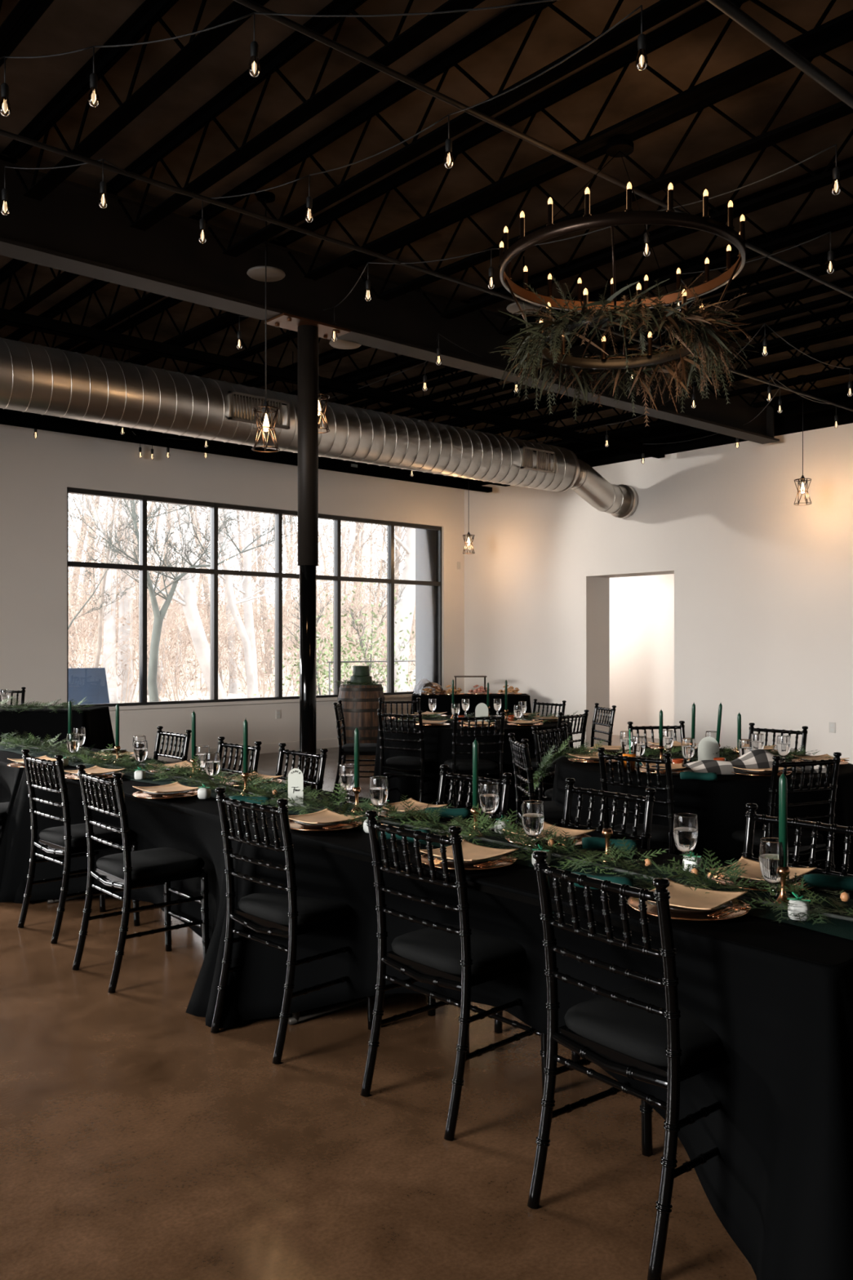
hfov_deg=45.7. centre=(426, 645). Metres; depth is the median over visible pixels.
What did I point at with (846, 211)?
joist
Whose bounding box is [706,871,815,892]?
charger plate
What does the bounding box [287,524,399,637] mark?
bare tree
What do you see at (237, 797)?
rolled napkin
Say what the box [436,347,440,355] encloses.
socket
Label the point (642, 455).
bulb
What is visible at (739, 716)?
taper candle
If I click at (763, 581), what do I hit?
wall
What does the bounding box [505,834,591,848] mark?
charger plate
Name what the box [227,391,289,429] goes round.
air register
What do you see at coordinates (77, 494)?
bare tree
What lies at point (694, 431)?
joist
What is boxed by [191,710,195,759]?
taper candle
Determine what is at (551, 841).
nut
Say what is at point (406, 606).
bare tree
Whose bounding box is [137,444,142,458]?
bulb
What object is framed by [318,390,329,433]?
cage pendant
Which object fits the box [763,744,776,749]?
leaf plate
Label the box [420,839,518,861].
leaf plate
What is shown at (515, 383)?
bulb
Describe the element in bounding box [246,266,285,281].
grille
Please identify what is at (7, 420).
beam
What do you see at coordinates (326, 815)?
leaf plate
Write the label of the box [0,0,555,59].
string
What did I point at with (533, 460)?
air register
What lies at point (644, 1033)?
chair
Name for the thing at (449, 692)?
tray
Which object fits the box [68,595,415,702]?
bushes
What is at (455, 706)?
water goblet
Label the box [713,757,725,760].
votive holder
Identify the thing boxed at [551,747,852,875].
tablecloth
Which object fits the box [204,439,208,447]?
bulb
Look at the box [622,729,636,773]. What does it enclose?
drink cup
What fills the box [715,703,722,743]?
taper candle
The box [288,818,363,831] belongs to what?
charger plate
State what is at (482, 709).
table sign
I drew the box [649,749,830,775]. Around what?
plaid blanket
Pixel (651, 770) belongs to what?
plate
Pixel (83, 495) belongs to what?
bare tree
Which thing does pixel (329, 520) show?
bare tree
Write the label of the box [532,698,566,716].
chair
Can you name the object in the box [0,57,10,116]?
bulb
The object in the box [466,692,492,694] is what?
tray
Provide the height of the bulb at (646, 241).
0.258 m
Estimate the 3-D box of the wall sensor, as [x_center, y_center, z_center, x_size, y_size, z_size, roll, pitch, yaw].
[0.515,-1.272,16.101,0.070,0.120,0.008,0,0,-41]
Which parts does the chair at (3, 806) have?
seat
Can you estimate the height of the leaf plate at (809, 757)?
0.018 m
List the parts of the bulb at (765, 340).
glass bulb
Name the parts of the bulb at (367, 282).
glass bulb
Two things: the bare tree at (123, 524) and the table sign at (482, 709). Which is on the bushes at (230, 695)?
the bare tree at (123, 524)
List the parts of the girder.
cap plate, plate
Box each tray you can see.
[101,748,126,753]
[417,682,444,695]
[418,693,444,695]
[439,684,464,695]
[439,693,464,695]
[466,684,492,694]
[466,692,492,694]
[497,684,522,694]
[497,692,522,694]
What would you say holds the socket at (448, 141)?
attached to the bulb at (448, 141)
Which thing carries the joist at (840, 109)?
attached to the ceiling
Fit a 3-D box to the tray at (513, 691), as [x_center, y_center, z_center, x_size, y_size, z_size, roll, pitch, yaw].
[1.187,0.630,14.500,0.368,0.141,0.368,0,0,-2]
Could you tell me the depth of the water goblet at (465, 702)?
10.02 m
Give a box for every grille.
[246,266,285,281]
[506,301,540,314]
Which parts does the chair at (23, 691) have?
rail, leg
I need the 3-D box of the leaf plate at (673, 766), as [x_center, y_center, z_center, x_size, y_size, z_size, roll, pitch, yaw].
[1.304,0.662,5.586,0.233,0.018,0.233,0,0,11]
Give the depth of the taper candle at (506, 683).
9.39 m
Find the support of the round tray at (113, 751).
on the tablecloth at (11, 777)
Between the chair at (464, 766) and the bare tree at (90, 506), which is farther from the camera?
the bare tree at (90, 506)
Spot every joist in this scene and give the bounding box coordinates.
[0,0,53,66]
[0,187,117,328]
[1,0,269,200]
[4,214,201,350]
[71,240,280,364]
[106,0,484,231]
[137,264,351,376]
[195,0,700,257]
[217,337,372,387]
[240,299,471,395]
[275,0,852,280]
[287,315,524,408]
[332,334,569,417]
[351,30,852,301]
[373,344,613,425]
[413,386,606,432]
[417,117,852,319]
[449,368,689,439]
[469,156,852,336]
[488,380,724,446]
[520,204,852,349]
[525,414,707,455]
[570,243,852,359]
[612,276,852,375]
[673,303,852,387]
[689,328,852,398]
[724,351,852,408]
[755,371,852,417]
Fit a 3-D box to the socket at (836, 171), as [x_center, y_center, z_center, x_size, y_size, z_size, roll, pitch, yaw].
[2.092,-2.411,5.171,0.033,0.062,0.033,0,0,-14]
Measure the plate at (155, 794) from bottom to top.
0.020 m
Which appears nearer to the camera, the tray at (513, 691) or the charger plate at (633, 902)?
the charger plate at (633, 902)
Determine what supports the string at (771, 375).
hanging from the girder
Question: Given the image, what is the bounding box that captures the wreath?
[488,270,758,426]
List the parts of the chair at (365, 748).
leg, leg, seat frame, seat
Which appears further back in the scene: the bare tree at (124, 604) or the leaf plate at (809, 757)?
the bare tree at (124, 604)
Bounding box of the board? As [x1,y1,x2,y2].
[68,667,109,704]
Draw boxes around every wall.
[0,424,464,752]
[415,528,426,684]
[464,422,852,763]
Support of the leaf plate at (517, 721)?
on the plate at (517, 723)
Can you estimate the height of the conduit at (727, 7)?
0.044 m
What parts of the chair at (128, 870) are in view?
leg, rail, rail, rail, rail, leg, seat frame, seat, leg, leg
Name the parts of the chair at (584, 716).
seat, seat frame, leg, rail, rail, rail, leg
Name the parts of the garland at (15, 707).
stem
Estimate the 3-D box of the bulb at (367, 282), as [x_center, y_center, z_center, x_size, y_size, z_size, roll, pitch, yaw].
[-0.391,-2.431,6.769,0.049,0.258,0.049,0,0,-4]
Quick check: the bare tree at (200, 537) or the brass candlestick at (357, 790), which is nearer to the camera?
the brass candlestick at (357, 790)
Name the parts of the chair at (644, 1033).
leg, rail, rail, rail, rail, seat frame, seat, leg, leg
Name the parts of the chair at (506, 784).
leg, leg, rail, rail, leg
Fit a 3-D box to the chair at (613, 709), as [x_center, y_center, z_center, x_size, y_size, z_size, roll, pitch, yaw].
[1.450,1.001,9.259,0.480,0.926,0.435,0,0,-13]
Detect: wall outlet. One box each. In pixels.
[275,710,280,719]
[829,722,835,733]
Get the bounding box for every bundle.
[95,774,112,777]
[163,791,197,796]
[322,822,362,829]
[413,678,435,693]
[473,857,516,868]
[558,836,586,844]
[568,758,594,761]
[654,770,687,772]
[706,903,751,919]
[777,770,791,774]
[786,880,809,888]
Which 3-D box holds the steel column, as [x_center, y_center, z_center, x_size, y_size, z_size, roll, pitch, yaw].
[-0.890,-0.463,7.601,0.250,3.845,0.250,0,0,-41]
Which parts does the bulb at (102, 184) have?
glass bulb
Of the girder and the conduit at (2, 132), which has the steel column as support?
the girder
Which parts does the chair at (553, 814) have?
leg, rail, rail, rail, rail, leg, seat frame, seat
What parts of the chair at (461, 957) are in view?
leg, rail, rail, rail, rail, seat frame, leg, seat, leg, leg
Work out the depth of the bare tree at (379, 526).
54.10 m
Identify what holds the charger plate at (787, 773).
on the tablecloth at (719, 805)
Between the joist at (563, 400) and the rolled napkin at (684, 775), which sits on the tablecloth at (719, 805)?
the rolled napkin at (684, 775)
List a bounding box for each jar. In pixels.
[493,814,511,833]
[682,851,702,871]
[786,892,810,920]
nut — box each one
[547,839,554,846]
[644,857,652,866]
[690,867,698,876]
[840,892,849,901]
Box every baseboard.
[146,738,338,761]
[573,738,852,764]
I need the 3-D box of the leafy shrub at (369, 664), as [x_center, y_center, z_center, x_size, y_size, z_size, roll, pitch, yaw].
[-1.258,0.166,21.430,3.540,4.462,3.223,0,0,23]
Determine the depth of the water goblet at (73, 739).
6.07 m
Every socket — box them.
[0,83,8,99]
[1,188,8,201]
[89,73,97,90]
[99,181,106,195]
[200,218,205,231]
[237,331,241,339]
[250,40,258,57]
[262,401,269,413]
[306,195,312,208]
[365,280,370,290]
[422,375,426,382]
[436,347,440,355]
[445,138,452,153]
[488,266,493,277]
[637,33,645,49]
[644,232,649,244]
[692,393,695,400]
[762,337,767,346]
[767,386,771,393]
[777,399,782,405]
[800,475,804,482]
[827,250,833,262]
[832,166,839,181]
[848,381,852,388]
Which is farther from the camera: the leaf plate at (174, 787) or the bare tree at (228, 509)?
the bare tree at (228, 509)
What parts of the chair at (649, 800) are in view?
leg, leg, leg, rail, rail, leg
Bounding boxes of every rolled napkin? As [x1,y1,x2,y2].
[228,795,271,805]
[260,782,288,791]
[379,829,431,840]
[424,807,471,818]
[572,871,633,889]
[582,836,637,851]
[680,771,717,780]
[801,873,852,890]
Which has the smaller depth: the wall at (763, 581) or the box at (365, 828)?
the box at (365, 828)
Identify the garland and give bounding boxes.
[0,695,93,713]
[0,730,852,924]
[0,742,852,940]
[394,710,577,722]
[525,736,834,796]
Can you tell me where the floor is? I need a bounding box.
[0,734,756,1279]
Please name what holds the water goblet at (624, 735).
on the tablecloth at (719, 805)
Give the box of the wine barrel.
[336,684,385,746]
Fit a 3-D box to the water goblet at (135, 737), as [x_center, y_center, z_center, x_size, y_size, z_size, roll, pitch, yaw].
[-1.682,0.614,5.929,0.075,0.172,0.075,0,0,41]
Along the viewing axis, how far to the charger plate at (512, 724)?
8.76 m
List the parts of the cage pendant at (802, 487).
cord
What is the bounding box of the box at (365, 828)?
[363,816,381,832]
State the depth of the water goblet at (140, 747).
5.59 m
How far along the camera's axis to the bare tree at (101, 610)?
17.95 m
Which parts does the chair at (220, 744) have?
leg, rail, rail, leg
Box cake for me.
[350,666,372,684]
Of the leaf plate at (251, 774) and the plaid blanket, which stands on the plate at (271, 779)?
the leaf plate at (251, 774)
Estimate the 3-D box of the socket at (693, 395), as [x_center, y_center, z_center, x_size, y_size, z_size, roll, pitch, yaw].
[2.591,-2.411,9.820,0.033,0.062,0.033,0,0,24]
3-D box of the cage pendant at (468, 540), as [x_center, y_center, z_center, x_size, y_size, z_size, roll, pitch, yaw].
[0.625,-2.172,15.000,0.187,1.616,0.187,0,0,29]
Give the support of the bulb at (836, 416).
hanging from the string at (771, 375)
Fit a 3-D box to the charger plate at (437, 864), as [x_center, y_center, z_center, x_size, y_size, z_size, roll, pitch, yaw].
[0.132,0.691,3.254,0.314,0.016,0.314,0,0,-41]
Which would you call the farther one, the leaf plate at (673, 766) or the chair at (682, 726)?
the chair at (682, 726)
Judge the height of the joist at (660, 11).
0.380 m
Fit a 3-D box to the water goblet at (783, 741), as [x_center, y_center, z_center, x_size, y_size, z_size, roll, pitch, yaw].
[2.091,0.614,5.929,0.075,0.172,0.075,0,0,41]
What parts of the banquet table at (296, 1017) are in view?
leg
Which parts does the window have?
pane, pane, sill, pane, pane, pane, pane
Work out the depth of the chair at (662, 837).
5.20 m
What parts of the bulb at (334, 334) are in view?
glass bulb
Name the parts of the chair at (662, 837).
leg, rail, rail, rail, seat, seat frame, rail, leg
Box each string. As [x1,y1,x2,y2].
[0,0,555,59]
[4,4,641,199]
[239,143,835,317]
[321,231,830,400]
[535,323,850,443]
[643,374,828,444]
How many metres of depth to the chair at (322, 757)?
5.42 m
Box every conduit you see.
[0,128,852,411]
[233,0,852,297]
[706,0,852,108]
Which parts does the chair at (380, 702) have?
leg, rail, leg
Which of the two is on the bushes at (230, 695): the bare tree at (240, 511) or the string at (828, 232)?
the bare tree at (240, 511)
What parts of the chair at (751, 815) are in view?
leg, rail, rail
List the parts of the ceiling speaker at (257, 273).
mounting rod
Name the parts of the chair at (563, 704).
leg, rail, leg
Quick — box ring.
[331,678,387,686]
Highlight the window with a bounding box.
[66,487,441,710]
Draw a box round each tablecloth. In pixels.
[0,706,115,749]
[0,739,102,903]
[0,757,370,1028]
[186,804,852,1279]
[373,715,573,817]
[410,693,531,715]
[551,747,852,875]
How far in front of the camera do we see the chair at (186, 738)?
6.63 m
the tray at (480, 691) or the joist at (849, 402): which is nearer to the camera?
the joist at (849, 402)
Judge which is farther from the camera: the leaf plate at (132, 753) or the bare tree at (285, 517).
the bare tree at (285, 517)
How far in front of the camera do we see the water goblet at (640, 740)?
5.86 m
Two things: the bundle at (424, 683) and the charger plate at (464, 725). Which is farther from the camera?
the bundle at (424, 683)
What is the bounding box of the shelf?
[453,675,486,677]
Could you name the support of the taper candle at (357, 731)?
in the brass candlestick at (357, 790)
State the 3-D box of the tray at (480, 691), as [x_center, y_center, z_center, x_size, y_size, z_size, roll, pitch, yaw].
[0.758,0.630,14.500,0.368,0.141,0.368,0,0,20]
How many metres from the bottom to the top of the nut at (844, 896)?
0.024 m
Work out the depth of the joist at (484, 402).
11.87 m
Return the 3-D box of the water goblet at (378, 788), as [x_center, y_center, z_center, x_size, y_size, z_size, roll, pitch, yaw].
[-0.192,0.614,4.065,0.075,0.172,0.075,0,0,41]
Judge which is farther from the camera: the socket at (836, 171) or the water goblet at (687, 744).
the water goblet at (687, 744)
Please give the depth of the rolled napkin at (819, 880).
2.88 m
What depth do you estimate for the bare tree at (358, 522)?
37.71 m
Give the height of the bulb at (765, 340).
0.258 m
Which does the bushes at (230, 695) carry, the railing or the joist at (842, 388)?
the railing
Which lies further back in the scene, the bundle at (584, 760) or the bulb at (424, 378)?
the bulb at (424, 378)
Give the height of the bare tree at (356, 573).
17.420 m
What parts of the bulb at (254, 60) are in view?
glass bulb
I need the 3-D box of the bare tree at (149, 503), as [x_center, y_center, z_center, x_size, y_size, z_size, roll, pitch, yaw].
[-12.829,-6.287,45.981,5.477,12.686,5.053,0,0,-1]
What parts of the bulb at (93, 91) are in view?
glass bulb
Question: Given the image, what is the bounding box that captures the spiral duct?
[0,315,638,518]
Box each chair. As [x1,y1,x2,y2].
[0,687,26,706]
[0,801,8,830]
[17,749,139,943]
[71,764,210,993]
[153,725,191,761]
[210,787,375,1064]
[217,736,262,773]
[275,742,328,790]
[333,700,377,792]
[360,810,546,1141]
[377,709,434,802]
[378,697,420,716]
[427,764,511,1016]
[444,711,505,817]
[493,777,656,1062]
[508,733,563,826]
[519,709,588,797]
[527,850,723,1279]
[531,723,570,801]
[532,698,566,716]
[572,702,616,752]
[597,746,676,854]
[627,720,684,747]
[732,751,841,871]
[741,803,852,875]
[748,722,808,754]
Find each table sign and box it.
[288,768,302,806]
[475,702,488,721]
[697,736,719,760]
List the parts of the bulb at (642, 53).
glass bulb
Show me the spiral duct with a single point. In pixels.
(37, 379)
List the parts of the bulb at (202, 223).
glass bulb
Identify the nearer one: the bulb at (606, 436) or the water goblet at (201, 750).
the water goblet at (201, 750)
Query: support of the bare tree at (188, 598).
on the bushes at (230, 695)
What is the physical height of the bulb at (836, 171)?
0.258 m
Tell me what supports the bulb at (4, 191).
hanging from the string at (638, 7)
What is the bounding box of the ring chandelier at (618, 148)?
[497,138,746,368]
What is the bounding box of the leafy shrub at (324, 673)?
[253,582,409,695]
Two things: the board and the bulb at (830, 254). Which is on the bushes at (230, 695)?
the board
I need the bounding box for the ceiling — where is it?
[0,0,852,443]
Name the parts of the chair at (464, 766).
leg, seat, seat frame, rail, rail, rail, rail, leg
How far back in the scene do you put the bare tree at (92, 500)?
42.74 m
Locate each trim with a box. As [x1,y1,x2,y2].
[0,411,464,483]
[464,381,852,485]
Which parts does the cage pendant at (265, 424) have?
cord, bulb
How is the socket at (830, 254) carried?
attached to the bulb at (830, 254)
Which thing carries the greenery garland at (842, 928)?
on the tablecloth at (200, 835)
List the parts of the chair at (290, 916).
leg, rail, rail, rail, rail, leg, seat frame, seat, leg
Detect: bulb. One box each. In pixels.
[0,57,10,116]
[0,166,9,215]
[33,416,37,439]
[87,46,99,107]
[97,159,107,208]
[120,426,124,434]
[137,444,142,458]
[150,445,154,460]
[165,447,169,458]
[198,200,206,243]
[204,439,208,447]
[235,316,242,349]
[248,13,260,77]
[304,175,313,222]
[331,307,337,341]
[364,262,371,301]
[422,362,427,391]
[435,333,441,364]
[443,115,453,168]
[487,248,494,288]
[513,382,518,392]
[604,425,608,447]
[635,4,648,71]
[640,444,644,464]
[642,224,651,256]
[691,382,696,408]
[735,437,739,448]
[761,324,768,355]
[766,373,772,401]
[777,387,782,413]
[826,231,835,273]
[831,144,841,195]
[833,406,838,428]
[847,368,852,396]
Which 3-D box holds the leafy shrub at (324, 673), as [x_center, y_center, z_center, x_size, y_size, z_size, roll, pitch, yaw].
[-1.818,0.410,19.845,2.824,3.348,2.805,0,0,-16]
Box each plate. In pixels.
[7,755,56,763]
[7,762,52,768]
[15,761,46,766]
[64,765,126,774]
[65,771,124,780]
[71,771,115,777]
[90,751,133,755]
[132,781,199,793]
[132,789,198,799]
[142,789,192,796]
[147,767,204,773]
[153,760,197,768]
[159,767,192,772]
[217,771,284,781]
[219,777,282,786]
[229,778,273,784]
[288,808,364,823]
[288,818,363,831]
[293,819,350,828]
[368,797,448,812]
[372,808,434,818]
[382,808,425,816]
[415,711,447,714]
[415,723,449,726]
[416,719,447,723]
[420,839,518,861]
[421,853,515,871]
[422,722,445,724]
[433,854,502,865]
[459,720,494,724]
[459,724,494,728]
[464,723,488,726]
[502,821,595,839]
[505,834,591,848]
[506,722,542,726]
[507,719,542,723]
[512,722,537,724]
[519,835,581,844]
[531,719,563,722]
[533,715,558,719]
[537,718,558,720]
[567,757,617,764]
[568,751,621,758]
[574,756,608,761]
[584,748,632,754]
[587,743,621,749]
[591,748,622,752]
[626,896,749,921]
[635,766,679,774]
[641,762,684,768]
[642,766,684,772]
[646,900,732,914]
[648,740,697,746]
[648,746,696,751]
[648,878,747,910]
[656,744,681,749]
[706,856,817,881]
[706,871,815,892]
[724,874,801,886]
[731,771,791,777]
[733,766,791,771]
[739,769,782,774]
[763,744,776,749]
[791,753,848,760]
[791,758,848,765]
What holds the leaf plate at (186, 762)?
on the plate at (167, 770)
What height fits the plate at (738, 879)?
0.020 m
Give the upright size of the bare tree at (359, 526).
12.310 m
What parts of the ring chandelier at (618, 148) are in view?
candle bulb, candle bulb, rod, candle bulb, candle bulb, chain, candle bulb, candle bulb, rod, rod, candle bulb, candle bulb, chain, chain, candle bulb, candle bulb, candle bulb, rod, candle bulb, candle bulb, candle bulb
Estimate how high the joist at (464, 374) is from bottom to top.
0.380 m
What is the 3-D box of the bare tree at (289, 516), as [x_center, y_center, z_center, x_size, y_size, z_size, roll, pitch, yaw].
[-7.377,-7.802,55.780,3.466,13.966,5.338,0,0,-38]
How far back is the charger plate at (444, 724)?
8.73 m
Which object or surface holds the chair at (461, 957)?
on the floor
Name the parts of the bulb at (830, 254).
glass bulb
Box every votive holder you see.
[507,715,515,720]
[671,758,684,764]
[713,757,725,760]
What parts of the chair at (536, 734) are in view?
leg, seat frame, rail, seat, rail, rail, leg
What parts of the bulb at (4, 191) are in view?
glass bulb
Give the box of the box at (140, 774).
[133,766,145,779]
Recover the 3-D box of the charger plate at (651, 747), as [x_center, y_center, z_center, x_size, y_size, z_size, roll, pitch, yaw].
[1.659,0.691,6.814,0.314,0.016,0.314,0,0,-41]
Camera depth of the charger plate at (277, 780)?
5.09 m
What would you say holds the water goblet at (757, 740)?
on the tablecloth at (719, 805)
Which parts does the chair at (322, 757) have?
leg, rail, rail, leg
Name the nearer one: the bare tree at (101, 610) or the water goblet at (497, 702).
the water goblet at (497, 702)
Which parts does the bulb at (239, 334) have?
glass bulb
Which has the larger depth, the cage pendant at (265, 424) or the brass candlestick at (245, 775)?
the cage pendant at (265, 424)
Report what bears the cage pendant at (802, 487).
hanging from the ceiling
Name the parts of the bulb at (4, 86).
glass bulb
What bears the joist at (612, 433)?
attached to the ceiling
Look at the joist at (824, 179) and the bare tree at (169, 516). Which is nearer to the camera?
the joist at (824, 179)
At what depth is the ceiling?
6.02 m
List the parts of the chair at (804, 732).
leg, rail, leg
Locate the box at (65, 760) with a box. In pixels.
[61,755,68,766]
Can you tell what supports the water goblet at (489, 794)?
on the tablecloth at (778, 997)
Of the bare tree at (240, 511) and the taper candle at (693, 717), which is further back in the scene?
the bare tree at (240, 511)
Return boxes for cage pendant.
[251,191,279,453]
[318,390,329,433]
[462,480,475,554]
[793,374,811,505]
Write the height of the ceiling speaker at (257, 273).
0.400 m
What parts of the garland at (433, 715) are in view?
stem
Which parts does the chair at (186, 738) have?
leg, rail, rail, leg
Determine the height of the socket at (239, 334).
0.062 m
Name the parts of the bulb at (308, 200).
glass bulb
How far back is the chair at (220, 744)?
5.85 m
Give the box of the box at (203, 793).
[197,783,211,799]
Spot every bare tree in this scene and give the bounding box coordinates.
[68,493,133,702]
[68,493,134,670]
[68,494,104,646]
[68,494,106,668]
[68,494,118,703]
[68,496,297,702]
[68,497,137,619]
[68,500,119,642]
[68,500,138,628]
[68,502,195,655]
[70,494,108,651]
[72,497,107,617]
[74,496,164,667]
[77,503,297,693]
[92,499,168,644]
[101,502,326,618]
[103,500,267,698]
[121,499,161,695]
[135,502,183,684]
[147,502,179,578]
[149,502,191,645]
[153,502,370,697]
[158,506,288,640]
[160,505,383,684]
[163,502,295,697]
[174,511,384,674]
[189,506,237,693]
[197,509,228,615]
[198,514,377,663]
[201,511,242,639]
[227,511,261,569]
[233,511,283,661]
[235,512,274,627]
[242,511,323,627]
[253,521,404,648]
[268,518,363,629]
[282,515,297,628]
[282,515,385,597]
[282,516,296,617]
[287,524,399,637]
[296,525,406,573]
[297,520,333,674]
[315,523,406,666]
[318,518,353,655]
[350,522,377,649]
[358,522,409,668]
[358,523,364,639]
[361,525,405,615]
[380,524,415,692]
[398,527,415,639]
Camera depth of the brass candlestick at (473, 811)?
3.71 m
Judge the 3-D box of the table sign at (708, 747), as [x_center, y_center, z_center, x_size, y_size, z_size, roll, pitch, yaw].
[1.658,0.617,5.950,0.125,0.165,0.035,0,0,0]
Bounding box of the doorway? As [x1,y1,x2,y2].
[609,573,674,739]
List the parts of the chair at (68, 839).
leg, rail, rail, rail, rail, leg, seat frame, seat, leg, leg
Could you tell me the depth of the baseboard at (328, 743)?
13.76 m
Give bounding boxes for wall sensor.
[457,561,460,569]
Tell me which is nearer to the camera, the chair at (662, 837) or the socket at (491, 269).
the chair at (662, 837)
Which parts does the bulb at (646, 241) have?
glass bulb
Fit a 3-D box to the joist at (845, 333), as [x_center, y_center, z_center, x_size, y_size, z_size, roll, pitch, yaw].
[6.388,-2.785,6.847,0.110,0.380,10.732,0,0,-41]
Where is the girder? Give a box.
[0,159,779,444]
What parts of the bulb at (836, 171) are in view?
glass bulb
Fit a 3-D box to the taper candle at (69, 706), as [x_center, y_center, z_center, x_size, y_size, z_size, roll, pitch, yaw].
[-2.229,0.473,6.330,0.022,0.270,0.022,0,0,-41]
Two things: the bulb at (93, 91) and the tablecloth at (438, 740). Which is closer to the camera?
the bulb at (93, 91)
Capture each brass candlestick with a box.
[113,746,120,763]
[190,758,196,778]
[240,772,249,795]
[350,786,363,812]
[469,807,482,836]
[600,827,613,862]
[657,746,664,759]
[773,866,790,905]
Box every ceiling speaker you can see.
[246,221,285,281]
[328,338,361,349]
[506,256,540,314]
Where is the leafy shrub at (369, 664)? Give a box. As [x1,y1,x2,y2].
[288,549,415,694]
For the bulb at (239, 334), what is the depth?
7.86 m
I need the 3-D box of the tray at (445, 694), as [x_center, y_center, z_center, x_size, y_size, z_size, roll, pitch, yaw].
[0.363,0.690,14.450,0.370,0.020,0.370,0,0,-41]
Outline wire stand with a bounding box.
[453,675,486,693]
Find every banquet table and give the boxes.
[46,779,194,903]
[288,844,679,1025]
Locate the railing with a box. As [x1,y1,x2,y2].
[326,660,415,694]
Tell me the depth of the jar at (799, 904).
2.57 m
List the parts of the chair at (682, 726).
leg, rail, leg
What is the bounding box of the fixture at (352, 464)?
[351,463,357,467]
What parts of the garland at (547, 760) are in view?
stem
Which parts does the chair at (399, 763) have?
leg, rail, rail, rail, rail, seat frame, seat, leg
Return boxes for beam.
[0,307,665,458]
[0,408,510,486]
[0,415,492,493]
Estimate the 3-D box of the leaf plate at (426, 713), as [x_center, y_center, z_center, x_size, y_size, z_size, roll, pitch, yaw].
[0.044,0.662,9.942,0.233,0.018,0.233,0,0,31]
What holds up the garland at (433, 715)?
on the tablecloth at (438, 740)
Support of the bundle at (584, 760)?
on the charger plate at (572, 760)
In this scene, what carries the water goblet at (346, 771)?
on the tablecloth at (200, 835)
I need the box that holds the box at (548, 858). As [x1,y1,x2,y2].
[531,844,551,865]
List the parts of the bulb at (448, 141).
glass bulb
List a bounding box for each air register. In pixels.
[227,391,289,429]
[520,446,555,474]
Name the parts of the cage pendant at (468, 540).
cord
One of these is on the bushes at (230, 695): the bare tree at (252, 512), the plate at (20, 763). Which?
the bare tree at (252, 512)
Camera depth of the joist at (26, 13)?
4.22 m
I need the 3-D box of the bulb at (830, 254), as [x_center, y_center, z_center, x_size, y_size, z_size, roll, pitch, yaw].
[2.501,-2.431,6.266,0.049,0.258,0.049,0,0,33]
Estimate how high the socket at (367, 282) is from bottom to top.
0.062 m
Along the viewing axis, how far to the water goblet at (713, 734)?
6.20 m
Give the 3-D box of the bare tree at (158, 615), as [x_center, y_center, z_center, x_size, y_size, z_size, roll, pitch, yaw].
[-3.987,-1.162,17.420,1.833,6.124,4.910,0,0,43]
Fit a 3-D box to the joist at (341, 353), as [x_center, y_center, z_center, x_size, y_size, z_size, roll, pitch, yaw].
[-1.898,-2.785,10.346,0.110,0.380,5.422,0,0,-41]
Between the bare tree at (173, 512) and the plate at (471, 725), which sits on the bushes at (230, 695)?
the bare tree at (173, 512)
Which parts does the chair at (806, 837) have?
leg, seat, seat frame, rail, rail, rail, rail, leg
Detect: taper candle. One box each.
[67,701,71,733]
[115,703,119,746]
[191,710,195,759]
[243,719,248,773]
[354,725,359,786]
[452,680,453,702]
[472,737,478,808]
[487,682,488,706]
[505,680,507,709]
[659,710,662,746]
[691,702,695,738]
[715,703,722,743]
[737,712,741,749]
[778,771,786,866]
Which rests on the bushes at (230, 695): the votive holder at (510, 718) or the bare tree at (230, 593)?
the bare tree at (230, 593)
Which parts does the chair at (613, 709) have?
leg, rail, rail, rail, rail, leg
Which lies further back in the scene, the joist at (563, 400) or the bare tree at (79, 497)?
the bare tree at (79, 497)
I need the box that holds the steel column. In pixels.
[297,324,318,788]
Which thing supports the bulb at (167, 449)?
hanging from the string
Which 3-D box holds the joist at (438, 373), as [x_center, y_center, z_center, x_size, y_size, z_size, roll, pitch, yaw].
[-0.435,-2.785,11.636,0.110,0.380,5.422,0,0,-41]
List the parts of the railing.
post, rail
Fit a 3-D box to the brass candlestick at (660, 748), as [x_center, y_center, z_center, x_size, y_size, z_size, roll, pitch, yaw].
[1.391,0.647,6.000,0.054,0.105,0.054,0,0,-41]
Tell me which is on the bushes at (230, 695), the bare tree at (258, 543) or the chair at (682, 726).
the bare tree at (258, 543)
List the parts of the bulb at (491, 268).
glass bulb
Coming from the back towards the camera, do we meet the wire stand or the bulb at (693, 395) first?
the wire stand
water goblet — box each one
[0,688,8,708]
[66,733,79,761]
[73,727,85,754]
[132,735,146,764]
[133,740,147,771]
[195,745,209,778]
[204,751,220,787]
[338,764,355,804]
[368,776,387,819]
[428,698,435,712]
[451,702,459,722]
[462,698,469,715]
[479,782,499,829]
[493,698,501,716]
[513,704,522,719]
[518,701,526,719]
[521,800,544,853]
[620,730,632,752]
[631,735,645,766]
[662,729,673,757]
[673,813,697,870]
[681,737,694,763]
[705,730,716,739]
[738,738,752,756]
[751,733,764,750]
[759,837,788,902]
[777,735,790,761]
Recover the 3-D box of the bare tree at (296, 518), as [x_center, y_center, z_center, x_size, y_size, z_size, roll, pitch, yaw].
[-4.715,-6.983,55.396,9.308,12.400,11.036,0,0,-41]

